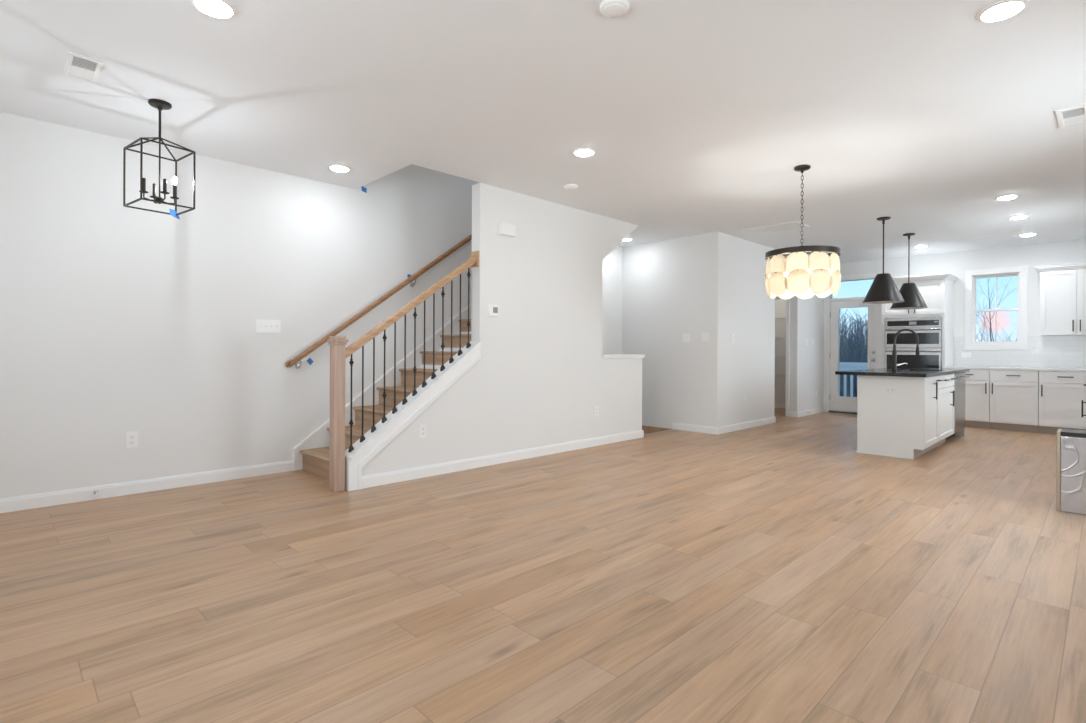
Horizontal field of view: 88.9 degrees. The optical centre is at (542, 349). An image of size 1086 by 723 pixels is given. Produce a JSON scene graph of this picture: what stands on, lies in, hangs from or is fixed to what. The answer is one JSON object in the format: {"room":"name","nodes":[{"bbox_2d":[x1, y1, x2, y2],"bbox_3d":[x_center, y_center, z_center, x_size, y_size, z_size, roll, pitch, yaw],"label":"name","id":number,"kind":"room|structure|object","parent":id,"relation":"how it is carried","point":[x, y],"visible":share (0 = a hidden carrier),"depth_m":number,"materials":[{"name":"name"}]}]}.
{"room":"empty living room","nodes":[
{"label":"empty living room","id":0,"kind":"room"},
{"bbox_2d":[0,112,621,498],"bbox_3d":[-0.397,-0.072,7.118,12.600,8.000,0.120,0,0,-44],"label":"wall","id":1,"kind":"structure","parent":0,"point":[116,319],"depth_m":4.55,"materials":[{"name":"white paint"}]},
{"bbox_2d":[126,431,137,447],"bbox_3d":[-3.187,0.696,4.294,0.076,0.122,0.009,0,0,-44],"label":"wall outlet","id":2,"kind":"object","parent":1,"relation":"attached to","point":[131,437],"visible":1,"depth_m":4.29,"materials":[{"name":"white plastic"}]},
{"bbox_2d":[0,460,292,512],"bbox_3d":[-3.587,1.066,3.899,3.545,0.097,0.016,0,0,-44],"label":"baseboard","id":3,"kind":"structure","parent":1,"relation":"attached to","point":[18,503],"depth_m":4.31,"materials":[{"name":"white wood"}]},
{"bbox_2d":[256,319,280,332],"bbox_3d":[-2.472,-0.213,4.987,0.204,0.116,0.016,0,0,-44],"label":"light switch","id":4,"kind":"object","parent":1,"relation":"attached to","point":[262,326],"visible":1,"depth_m":4.98,"materials":[{"name":"white plastic"}]},
{"bbox_2d":[285,234,471,368],"bbox_3d":[-1.074,-1.105,6.296,3.524,2.573,0.099,0,0,-44],"label":"wall handrail","id":5,"kind":"object","parent":1,"relation":"attached to","point":[291,362],"visible":0.74,"depth_m":5.61,"materials":[{"name":"brown wood"}]},
{"bbox_2d":[293,304,470,470],"bbox_3d":[-0.901,-0.401,6.521,3.958,3.054,0.024,0,0,-44],"label":"trim","id":6,"kind":"structure","parent":1,"relation":"attached to","point":[319,438],"depth_m":5.72,"materials":[{"name":"white wood"}]},
{"bbox_2d":[418,331,470,368],"bbox_3d":[-0.116,-0.655,6.655,2.750,1.970,0.930,0,0,-44],"label":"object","id":7,"kind":"structure","parent":0,"point":[445,349],"depth_m":6.03,"materials":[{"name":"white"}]},
{"bbox_2d":[345,183,641,489],"bbox_3d":[-0.173,-0.241,5.859,3.975,2.740,0.130,0,0,-44],"label":"wall","id":8,"kind":"structure","parent":0,"point":[540,375],"depth_m":5.83,"materials":[{"name":"white paint"}]},
{"bbox_2d":[345,341,480,490],"bbox_3d":[-1.123,0.516,4.921,1.320,1.218,0.168,0,0,-44],"label":"trim","id":9,"kind":"structure","parent":8,"relation":"attached to","point":[385,432],"depth_m":4.78,"materials":[{"name":"white wood"}]},
{"bbox_2d":[419,424,426,437],"bbox_3d":[-1.061,0.716,4.895,0.076,0.122,0.009,0,0,-44],"label":"wall outlet","id":10,"kind":"object","parent":8,"relation":"attached to","point":[422,427],"visible":1,"depth_m":4.89,"materials":[{"name":"white plastic"}]},
{"bbox_2d":[487,304,498,316],"bbox_3d":[-0.490,-0.387,5.437,0.140,0.120,0.027,0,0,-44],"label":"thermostat","id":11,"kind":"object","parent":8,"relation":"attached to","point":[492,310],"visible":1,"depth_m":5.42,"materials":[{"name":"white plastic"}]},
{"bbox_2d":[362,430,643,488],"bbox_3d":[-0.130,1.081,5.895,3.886,0.097,0.146,0,0,-44],"label":"baseboard","id":12,"kind":"structure","parent":8,"relation":"attached to","point":[385,478],"depth_m":5.38,"materials":[{"name":"white wood"}]},
{"bbox_2d":[497,222,515,237],"bbox_3d":[-0.362,-1.201,5.545,0.212,0.122,0.046,0,0,-44],"label":"door chime","id":13,"kind":"object","parent":8,"relation":"attached to","point":[504,229],"visible":1,"depth_m":5.52,"materials":[{"name":"white plastic"}]},
{"bbox_2d":[594,406,598,416],"bbox_3d":[0.634,0.725,6.556,0.072,0.120,0.009,0,0,-44],"label":"wall outlet","id":14,"kind":"object","parent":8,"relation":"attached to","point":[596,408],"visible":1,"depth_m":6.55,"materials":[{"name":"white plastic"}]},
{"bbox_2d":[602,354,644,358],"bbox_3d":[0.959,0.080,6.970,0.850,0.048,0.190,0,0,-44],"label":"trim","id":15,"kind":"structure","parent":8,"relation":"attached to","point":[604,356],"depth_m":6.89,"materials":[{"name":"white wood"}]},
{"bbox_2d":[0,408,1085,722],"bbox_3d":[1.950,1.198,4.719,12.600,0.120,6.600,0,0,-44],"label":"floor","id":16,"kind":"structure","parent":0,"point":[781,571],"depth_m":2.61,"materials":[{"name":"brown wood"}]},
{"bbox_2d":[299,319,470,479],"bbox_3d":[-0.462,-0.352,6.306,4.168,2.960,0.914,0,0,-44],"label":"staircase","id":17,"kind":"structure","parent":16,"relation":"on","point":[315,460],"depth_m":5.48,"materials":[{"name":"brown wood"}]},
{"bbox_2d":[327,251,478,491],"bbox_3d":[-1.171,0.082,4.882,1.436,2.085,0.124,0,0,-44],"label":"stair railing","id":18,"kind":"object","parent":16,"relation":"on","point":[339,352],"visible":1,"depth_m":4.57,"materials":[{"name":"brown wood"}]},
{"bbox_2d":[856,375,964,458],"bbox_3d":[4.574,0.717,6.802,2.380,0.866,0.635,0,0,-44],"label":"kitchen island","id":19,"kind":"object","parent":16,"relation":"on","point":[888,424],"visible":0.74,"depth_m":5.96,"materials":[{"name":"white paint"}]},
{"bbox_2d":[884,386,896,393],"bbox_3d":[3.738,0.428,5.964,0.009,0.076,0.120,0,0,-44],"label":"wall outlet","id":20,"kind":"object","parent":19,"relation":"attached to","point":[887,389],"visible":1,"depth_m":5.96,"materials":[{"name":"white paint"}]},
{"bbox_2d":[835,367,969,376],"bbox_3d":[4.521,0.265,6.861,2.535,0.036,0.865,0,0,-44],"label":"island countertop","id":21,"kind":"structure","parent":19,"relation":"on","point":[878,371],"depth_m":6.25,"materials":[{"name":"black stone"}]},
{"bbox_2d":[892,328,919,369],"bbox_3d":[4.469,-0.010,6.843,0.301,0.513,0.099,0,0,13],"label":"faucet","id":22,"kind":"object","parent":21,"relation":"on","point":[894,352],"visible":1,"depth_m":6.83,"materials":[{"name":"black metal"}]},
{"bbox_2d":[899,370,941,371],"bbox_3d":[4.590,0.376,6.743,0.760,0.248,0.390,0,0,-44],"label":"sink","id":23,"kind":"object","parent":21,"relation":"in","point":[899,370],"visible":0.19,"depth_m":6.99,"materials":[{"name":"grey metal"}]},
{"bbox_2d":[881,273,957,367],"bbox_3d":[6.064,-0.004,8.987,0.756,2.320,0.970,0,0,-44],"label":"tall cabinet","id":24,"kind":"object","parent":16,"relation":"on","point":[937,290],"visible":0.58,"depth_m":8.65,"materials":[{"name":"white paint"}]},
{"bbox_2d":[885,317,941,367],"bbox_3d":[6.018,0.092,8.937,0.632,1.199,0.762,0,0,-44],"label":"wall oven","id":25,"kind":"object","parent":24,"relation":"in","point":[928,330],"visible":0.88,"depth_m":8.72,"materials":[{"name":"silver metal"}]},
{"bbox_2d":[914,376,942,458],"bbox_3d":[4.023,0.715,6.214,0.710,0.866,0.643,0,0,-44],"label":"base cabinet","id":26,"kind":"object","parent":16,"relation":"on","point":[931,387],"visible":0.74,"depth_m":6.03,"materials":[{"name":"white paint"}]},
{"bbox_2d":[929,374,956,450],"bbox_3d":[4.597,0.717,6.778,0.892,0.866,0.643,0,0,-44],"label":"base cabinet","id":27,"kind":"object","parent":16,"relation":"on","point":[946,388],"visible":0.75,"depth_m":6.59,"materials":[{"name":"white paint"}]},
{"bbox_2d":[945,372,968,440],"bbox_3d":[5.172,0.721,7.327,0.690,0.864,0.664,0,0,-44],"label":"dishwasher","id":28,"kind":"object","parent":16,"relation":"on","point":[959,383],"visible":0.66,"depth_m":7.07,"materials":[{"name":"silver metal"}]},
{"bbox_2d":[965,369,989,428],"bbox_3d":[6.557,0.723,8.494,0.738,0.872,0.525,0,0,-44],"label":"base cabinet","id":29,"kind":"object","parent":16,"relation":"on","point":[977,386],"visible":0.54,"depth_m":8.18,"materials":[{"name":"white paint"}]},
{"bbox_2d":[990,370,1038,432],"bbox_3d":[6.929,0.724,8.115,0.738,0.872,0.530,0,0,-44],"label":"base cabinet","id":30,"kind":"object","parent":16,"relation":"on","point":[1014,394],"visible":1,"depth_m":7.88,"materials":[{"name":"white paint"}]},
{"bbox_2d":[1039,371,1085,433],"bbox_3d":[7.307,0.726,7.729,0.738,0.872,0.542,0,0,-44],"label":"base cabinet","id":31,"kind":"object","parent":16,"relation":"on","point":[1061,393],"visible":1,"depth_m":7.53,"materials":[{"name":"white paint"}]},
{"bbox_2d":[1081,384,1085,416],"bbox_3d":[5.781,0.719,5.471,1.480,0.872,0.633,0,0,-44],"label":"handle","id":32,"kind":"object","parent":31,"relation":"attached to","point":[1082,402],"visible":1,"depth_m":5.20,"materials":[{"name":"metal"}]},
{"bbox_2d":[945,366,1085,371],"bbox_3d":[6.045,0.267,6.826,3.792,0.032,2.189,0,0,-44],"label":"countertop","id":33,"kind":"structure","parent":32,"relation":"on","point":[957,367],"depth_m":7.92,"materials":[{"name":"white stone"}]},
{"bbox_2d":[1056,429,1085,514],"bbox_3d":[3.947,0.864,3.821,0.248,0.566,0.585,0,0,-44],"label":"appliance","id":34,"kind":"object","parent":16,"relation":"on","point":[1070,443],"visible":1,"depth_m":3.89,"materials":[{"name":"silver metal"}]},
{"bbox_2d":[0,0,1085,262],"bbox_3d":[1.963,-1.661,4.719,12.600,0.120,6.600,0,0,-44],"label":"ceiling","id":35,"kind":"structure","parent":0,"point":[698,117],"depth_m":3.54,"materials":[{"name":"white paint"}]},
{"bbox_2d":[64,52,102,82],"bbox_3d":[-2.639,-1.617,3.179,0.148,0.010,0.339,0,0,-44],"label":"ceiling vent","id":36,"kind":"object","parent":35,"relation":"in","point":[77,66],"visible":1,"depth_m":3.17,"materials":[{"name":"white plastic"}]},
{"bbox_2d":[123,99,195,214],"bbox_3d":[-2.516,-1.277,3.637,0.307,0.688,0.307,0,0,37],"label":"lantern","id":37,"kind":"object","parent":35,"relation":"hanging from","point":[161,105],"visible":1,"depth_m":3.63,"materials":[{"name":"black metal"}]},
{"bbox_2d":[169,209,179,219],"bbox_3d":[-2.547,-0.939,3.833,0.002,0.064,0.066,0,0,37],"label":"tape","id":38,"kind":"object","parent":37,"relation":"attached to","point":[173,213],"visible":1,"depth_m":3.83,"materials":[{"name":"blue"}]},
{"bbox_2d":[190,0,236,18],"bbox_3d":[-1.546,-1.606,2.604,0.192,0.022,0.192,0,0,-44],"label":"recessed light","id":39,"kind":"object","parent":35,"relation":"in","point":[220,9],"visible":1,"depth_m":2.60,"materials":[{"name":"white plastic"}]},
{"bbox_2d":[328,164,350,171],"bbox_3d":[-1.809,-1.607,4.925,0.192,0.022,0.192,0,0,-44],"label":"recessed light","id":40,"kind":"object","parent":35,"relation":"in","point":[335,167],"visible":1,"depth_m":4.89,"materials":[{"name":"white plastic"}]},
{"bbox_2d":[564,184,577,189],"bbox_3d":[0.275,-1.595,5.435,0.136,0.028,0.136,0,0,-44],"label":"smoke detector","id":41,"kind":"object","parent":35,"relation":"attached to","point":[567,186],"visible":1,"depth_m":5.39,"materials":[{"name":"white plastic"}]},
{"bbox_2d":[572,148,595,156],"bbox_3d":[0.333,-1.598,4.501,0.192,0.022,0.192,0,0,-44],"label":"recessed light","id":42,"kind":"object","parent":35,"relation":"in","point":[581,152],"visible":1,"depth_m":4.47,"materials":[{"name":"white plastic"}]},
{"bbox_2d":[600,0,628,17],"bbox_3d":[0.334,-1.595,2.591,0.136,0.028,0.136,0,0,-44],"label":"smoke detector","id":43,"kind":"object","parent":35,"relation":"attached to","point":[608,8],"visible":1,"depth_m":2.57,"materials":[{"name":"white plastic"}]},
{"bbox_2d":[740,221,808,234],"bbox_3d":[3.029,-1.591,7.259,0.400,0.012,0.751,0,0,-44],"label":"ceiling vent","id":44,"kind":"object","parent":35,"relation":"in","point":[796,224],"visible":1,"depth_m":7.24,"materials":[{"name":"white plastic"}]},
{"bbox_2d":[765,164,840,299],"bbox_3d":[2.265,-1.031,4.844,0.603,1.138,0.602,0,0,-44],"label":"chandelier","id":45,"kind":"object","parent":35,"relation":"hanging from","point":[801,275],"visible":1,"depth_m":4.62,"materials":[{"name":"beige glass"}]},
{"bbox_2d":[863,217,904,303],"bbox_3d":[4.105,-1.083,6.682,0.436,1.018,0.436,0,0,-44],"label":"cone pendant","id":46,"kind":"object","parent":35,"relation":"hanging from","point":[883,290],"visible":1,"depth_m":6.58,"materials":[{"name":"black metal"}]},
{"bbox_2d":[890,233,927,309],"bbox_3d":[5.009,-1.079,7.584,0.436,1.018,0.436,0,0,-44],"label":"cone pendant","id":47,"kind":"object","parent":35,"relation":"hanging from","point":[910,293],"visible":0.98,"depth_m":7.48,"materials":[{"name":"black metal"}]},
{"bbox_2d":[914,245,927,247],"bbox_3d":[5.788,-1.574,8.483,0.192,0.022,0.192,0,0,-44],"label":"recessed light","id":48,"kind":"object","parent":35,"relation":"in","point":[921,246],"visible":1,"depth_m":8.44,"materials":[{"name":"white plastic"}]},
{"bbox_2d":[977,231,1023,238],"bbox_3d":[6.273,-1.578,7.600,0.150,0.010,0.484,0,0,-44],"label":"ceiling vent","id":49,"kind":"object","parent":35,"relation":"in","point":[1020,232],"visible":1,"depth_m":7.57,"materials":[{"name":"white plastic"}]},
{"bbox_2d":[976,0,1028,22],"bbox_3d":[2.161,-1.590,2.608,0.192,0.022,0.192,0,0,-44],"label":"recessed light","id":50,"kind":"object","parent":35,"relation":"in","point":[1001,10],"visible":1,"depth_m":2.59,"materials":[{"name":"white plastic"}]},
{"bbox_2d":[995,194,1018,199],"bbox_3d":[4.819,-1.578,5.753,0.192,0.022,0.192,0,0,-44],"label":"recessed light","id":51,"kind":"object","parent":35,"relation":"in","point":[1005,197],"visible":1,"depth_m":5.72,"materials":[{"name":"white plastic"}]},
{"bbox_2d":[1009,215,1028,218],"bbox_3d":[5.673,-1.574,6.604,0.192,0.022,0.192,0,0,-44],"label":"recessed light","id":52,"kind":"object","parent":35,"relation":"in","point":[1019,216],"visible":1,"depth_m":6.56,"materials":[{"name":"white plastic"}]},
{"bbox_2d":[1019,233,1036,235],"bbox_3d":[6.639,-1.570,7.584,0.192,0.022,0.192,0,0,-44],"label":"recessed light","id":53,"kind":"object","parent":35,"relation":"in","point":[1027,234],"visible":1,"depth_m":7.54,"materials":[{"name":"white plastic"}]},
{"bbox_2d":[1055,104,1085,128],"bbox_3d":[3.617,-1.589,3.774,0.400,0.010,0.169,0,0,-44],"label":"ceiling vent","id":54,"kind":"object","parent":35,"relation":"in","point":[1072,116],"visible":1,"depth_m":3.76,"materials":[{"name":"white plastic"}]},
{"bbox_2d":[622,232,774,428],"bbox_3d":[2.448,-0.229,8.695,1.830,2.740,1.610,0,0,-44],"label":"wall","id":55,"kind":"structure","parent":0,"point":[713,283],"depth_m":7.98,"materials":[{"name":"white paint"}]},
{"bbox_2d":[683,334,689,341],"bbox_3d":[2.020,-0.171,7.813,0.016,0.120,0.118,0,0,-44],"label":"light switch","id":56,"kind":"object","parent":55,"relation":"attached to","point":[686,337],"visible":1,"depth_m":7.81,"materials":[{"name":"white plastic"}]},
{"bbox_2d":[702,333,709,340],"bbox_3d":[2.228,-0.178,7.601,0.016,0.120,0.118,0,0,-44],"label":"light switch","id":57,"kind":"object","parent":55,"relation":"attached to","point":[705,336],"visible":1,"depth_m":7.60,"materials":[{"name":"white plastic"}]},
{"bbox_2d":[672,416,775,434],"bbox_3d":[2.448,1.092,8.689,1.862,0.097,1.626,0,0,-44],"label":"baseboard","id":58,"kind":"structure","parent":55,"relation":"attached to","point":[749,424],"depth_m":7.81,"materials":[{"name":"white wood"}]},
{"bbox_2d":[789,294,823,416],"bbox_3d":[4.246,-0.222,10.475,1.270,2.740,1.585,0,0,-44],"label":"wall","id":59,"kind":"structure","parent":0,"point":[806,315],"depth_m":9.75,"materials":[{"name":"white paint"}]},
{"bbox_2d":[775,296,789,416],"bbox_3d":[3.999,0.092,9.888,0.124,2.110,0.830,0,0,-44],"label":"trim","id":60,"kind":"structure","parent":59,"relation":"attached to","point":[777,297],"depth_m":9.57,"materials":[{"name":"white wood"}]},
{"bbox_2d":[774,403,823,416],"bbox_3d":[4.240,1.100,10.464,1.286,0.097,1.601,0,0,-44],"label":"baseboard","id":61,"kind":"structure","parent":59,"relation":"attached to","point":[776,405],"depth_m":9.88,"materials":[{"name":"white wood"}]},
{"bbox_2d":[774,239,1085,403],"bbox_3d":[6.215,-0.213,9.482,0.150,2.740,6.000,0,0,-44],"label":"wall","id":62,"kind":"structure","parent":0,"point":[1072,251],"depth_m":8.87,"materials":[{"name":"white paint"}]},
{"bbox_2d":[824,272,882,413],"bbox_3d":[5.635,-0.099,10.042,0.192,2.512,0.980,0,0,-44],"label":"door","id":63,"kind":"structure","parent":62,"relation":"in","point":[834,403],"depth_m":10.19,"materials":[{"name":"white wood"}]},
{"bbox_2d":[965,266,1027,349],"bbox_3d":[7.049,-0.634,8.620,0.168,1.264,0.757,0,0,-44],"label":"window","id":64,"kind":"structure","parent":62,"relation":"in","point":[1021,272],"depth_m":8.59,"materials":[{"name":"white wood"}]},
{"bbox_2d":[1031,346,1037,353],"bbox_3d":[7.310,0.002,8.239,0.009,0.118,0.074,0,0,-44],"label":"wall outlet","id":65,"kind":"object","parent":62,"relation":"attached to","point":[1034,349],"visible":1,"depth_m":8.24,"materials":[{"name":"white plastic"}]},
{"bbox_2d":[1034,262,1085,335],"bbox_3d":[7.613,-0.703,7.661,0.406,0.988,1.204,0,0,-44],"label":"upper cabinet","id":66,"kind":"object","parent":62,"relation":"attached to","point":[1062,286],"visible":1,"depth_m":7.78,"materials":[{"name":"white paint"}]},
{"label":"outside","id":67,"kind":"structure","parent":0,"visible":0},
{"bbox_3d":[43.494,4.620,63.675,128.700,0.200,150.000,0,0,-44],"label":"ground","id":68,"kind":"structure","parent":67,"visible":0},
{"bbox_2d":[839,310,858,396],"bbox_3d":[18.141,0.889,34.196,2.694,7.262,4.301,0,0,34],"label":"bare tree","id":69,"kind":"object","parent":68,"relation":"on","point":[846,310],"visible":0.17,"depth_m":34.10,"materials":[{"name":"grey plant"}]},
{"bbox_2d":[839,313,859,379],"bbox_3d":[15.612,0.992,31.619,3.728,7.024,5.452,0,0,-31],"label":"bare tree","id":70,"kind":"object","parent":68,"relation":"on","point":[844,313],"visible":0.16,"depth_m":30.54,"materials":[{"name":"grey plant"}]},
{"bbox_2d":[840,323,864,381],"bbox_3d":[18.027,1.327,34.143,3.753,6.375,3.053,0,0,34],"label":"bare tree","id":71,"kind":"object","parent":68,"relation":"on","point":[850,323],"visible":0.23,"depth_m":33.51,"materials":[{"name":"grey plant"}]},
{"bbox_2d":[839,323,866,396],"bbox_3d":[12.347,1.538,21.754,2.073,5.903,3.697,0,0,-11],"label":"bare tree","id":72,"kind":"object","parent":68,"relation":"on","point":[855,323],"visible":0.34,"depth_m":21.58,"materials":[{"name":"grey plant"}]},
{"bbox_2d":[840,317,867,381],"bbox_3d":[14.564,1.400,27.701,3.001,6.199,4.972,0,0,2],"label":"bare tree","id":73,"kind":"object","parent":68,"relation":"on","point":[867,317],"visible":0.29,"depth_m":26.71,"materials":[{"name":"grey plant"}]},
{"bbox_2d":[841,294,867,396],"bbox_3d":[17.432,0.452,30.184,4.286,8.116,4.343,0,0,35],"label":"bare tree","id":74,"kind":"object","parent":68,"relation":"on","point":[855,294],"visible":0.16,"depth_m":30.36,"materials":[{"name":"grey plant"}]},
{"bbox_2d":[845,314,867,383],"bbox_3d":[14.399,1.281,23.548,2.924,6.436,3.742,0,0,29],"label":"bare tree","id":75,"kind":"object","parent":68,"relation":"on","point":[867,314],"visible":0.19,"depth_m":23.04,"materials":[{"name":"grey plant"}]},
{"bbox_2d":[846,311,867,362],"bbox_3d":[16.544,1.260,27.286,3.124,6.501,3.923,0,0,32],"label":"bare tree","id":76,"kind":"object","parent":68,"relation":"on","point":[861,311],"visible":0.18,"depth_m":26.62,"materials":[{"name":"grey plant"}]},
{"bbox_2d":[839,308,1005,396],"bbox_3d":[26.632,0.525,41.587,14.356,8.083,32.061,0,0,-44],"label":"brush","id":77,"kind":"object","parent":68,"relation":"on","point":[861,320],"visible":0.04,"depth_m":40.39,"materials":[{"name":"grey"}]},
{"bbox_2d":[976,276,1016,341],"bbox_3d":[19.678,0.572,22.861,5.181,7.898,4.744,0,0,-17],"label":"bare tree","id":78,"kind":"object","parent":68,"relation":"on","point":[990,329],"visible":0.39,"depth_m":22.91,"materials":[{"name":"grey plant"}]},
{"bbox_3d":[6.126,2.817,10.780,1.540,3.080,3.200,0,0,-44],"label":"deck","id":79,"kind":"object","parent":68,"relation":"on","visible":0},
{"bbox_2d":[839,362,867,396],"bbox_3d":[6.613,0.744,11.249,0.100,1.070,3.140,0,0,-44],"label":"deck railing","id":80,"kind":"object","parent":79,"relation":"on","point":[843,366],"visible":0.02,"depth_m":11.46,"materials":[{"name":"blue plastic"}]},
{"bbox_3d":[4.015,-0.222,2.619,12.600,2.740,0.960,0,0,-44],"label":"wall","id":81,"kind":"structure","parent":0,"visible":0},
{"bbox_2d":[954,335,1085,367],"bbox_3d":[5.980,0.018,6.756,4.000,0.467,2.195,0,0,-44],"label":"backsplash","id":82,"kind":"structure","parent":81,"relation":"attached to","point":[1069,351],"depth_m":8.22,"materials":[{"name":"white tile"}]},
{"bbox_2d":[962,353,970,356],"bbox_3d":[6.739,0.079,8.821,0.009,0.074,0.118,0,0,-44],"label":"wall outlet","id":83,"kind":"object","parent":82,"relation":"attached to","point":[963,354],"visible":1,"depth_m":8.82,"materials":[{"name":"white plastic"}]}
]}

